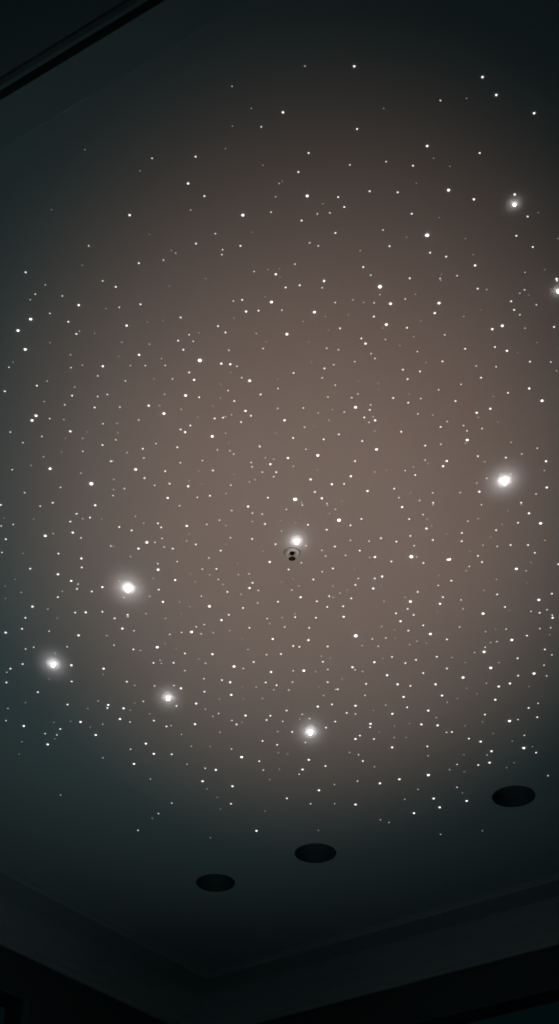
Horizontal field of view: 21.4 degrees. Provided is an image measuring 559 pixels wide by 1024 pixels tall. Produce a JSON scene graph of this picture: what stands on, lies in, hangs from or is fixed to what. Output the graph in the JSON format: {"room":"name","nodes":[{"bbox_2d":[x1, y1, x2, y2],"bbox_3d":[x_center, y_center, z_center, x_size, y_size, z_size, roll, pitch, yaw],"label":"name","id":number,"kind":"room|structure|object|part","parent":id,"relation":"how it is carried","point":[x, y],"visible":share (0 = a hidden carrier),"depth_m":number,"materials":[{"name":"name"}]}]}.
{"room":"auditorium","nodes":[
{"label":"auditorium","id":0,"kind":"room"},
{"bbox_2d":[0,946,165,1023],"bbox_3d":[-3.241,1.544,3.759,0.160,3.600,9.400,-25,-46,27],"label":"wall","id":1,"kind":"structure","parent":0,"point":[55,998],"depth_m":6.92,"materials":[{"name":"paint"}]},
{"bbox_2d":[0,987,30,1023],"bbox_3d":[-1.653,2.658,5.566,0.060,2.180,1.670,-25,-46,27],"label":"window","id":2,"kind":"structure","parent":1,"relation":"in","point":[14,1009],"depth_m":6.68,"materials":[{"name":"paint"}]},
{"bbox_3d":[-1.649,2.642,5.576,0.006,2.126,1.580,-25,-46,27],"label":"pane","id":3,"kind":"part","parent":2,"relation":"part of","materials":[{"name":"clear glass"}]},
{"bbox_2d":[0,0,165,100],"bbox_3d":[-0.850,-1.313,2.928,6.668,0.250,1.100,-22,-44,25],"label":"trim","id":4,"kind":"structure","parent":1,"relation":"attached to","point":[37,36],"depth_m":3.10,"materials":[{"name":"paint"}]},
{"bbox_2d":[0,865,207,1023],"bbox_3d":[-3.152,0.122,4.680,0.212,0.235,9.608,-25,-46,27],"label":"trim","id":5,"kind":"structure","parent":1,"relation":"attached to","point":[37,924],"depth_m":7.15,"materials":[{"name":"paint"}]},
{"bbox_2d":[0,0,249,149],"bbox_3d":[-0.458,-1.052,3.417,6.618,0.030,0.239,-22,-44,25],"label":"trim","id":6,"kind":"structure","parent":1,"relation":"attached to","point":[169,23],"depth_m":3.41,"materials":[{"name":"paint"}]},
{"bbox_2d":[0,0,558,971],"bbox_3d":[-0.474,-1.149,3.464,6.919,0.180,9.838,-25,-46,27],"label":"ceiling","id":7,"kind":"structure","parent":0,"point":[84,845],"depth_m":4.55,"materials":[{"name":"paint"}]},
{"bbox_2d":[196,874,234,891],"bbox_3d":[-0.292,1.659,6.805,0.179,0.104,0.179,-9,-40,11],"label":"recessed light","id":8,"kind":"object","parent":7,"relation":"in","point":[210,882],"visible":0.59,"depth_m":6.84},
{"bbox_2d":[0,66,558,837],"bbox_3d":[-0.117,0.216,4.975,2.098,0.004,3.882,-4,-40,5],"label":"field","id":9,"kind":"object","parent":7,"relation":"attached to","point":[304,66],"visible":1,"depth_m":4.88,"materials":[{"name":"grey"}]},
{"bbox_2d":[284,547,300,560],"bbox_3d":[0.042,0.144,4.868,0.056,0.028,0.056,0,-40,0],"label":"sprinkler","id":10,"kind":"object","parent":7,"relation":"attached to","point":[289,552],"visible":1,"depth_m":4.87,"materials":[{"name":"white metal"}]},
{"bbox_2d":[294,843,335,862],"bbox_3d":[0.159,1.471,6.577,0.185,0.104,0.185,25,-46,-27],"label":"recessed light","id":11,"kind":"object","parent":7,"relation":"in","point":[314,852],"visible":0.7,"depth_m":6.61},
{"bbox_2d":[492,785,535,806],"bbox_3d":[0.973,1.144,6.179,0.181,0.104,0.181,21,-44,-23],"label":"recessed light","id":12,"kind":"object","parent":7,"relation":"in","point":[516,795],"visible":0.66,"depth_m":6.21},
{"bbox_2d":[259,945,558,1023],"bbox_3d":[2.268,2.800,5.283,6.760,3.600,0.160,-24,-45,26],"label":"wall","id":13,"kind":"structure","parent":0,"point":[535,971],"depth_m":6.95,"materials":[{"name":"paint"}]},
{"bbox_2d":[200,873,558,1023],"bbox_3d":[2.312,1.337,6.154,6.808,0.235,0.212,-24,-45,26],"label":"trim","id":14,"kind":"structure","parent":13,"relation":"attached to","point":[523,918],"depth_m":7.16,"materials":[{"name":"paint"}]},
{"bbox_2d":[408,986,558,1023],"bbox_3d":[1.813,2.740,5.666,3.200,2.180,0.060,-24,-45,26],"label":"window","id":15,"kind":"structure","parent":13,"relation":"in","point":[539,1007],"depth_m":6.72,"materials":[{"name":"paint"}]}
]}

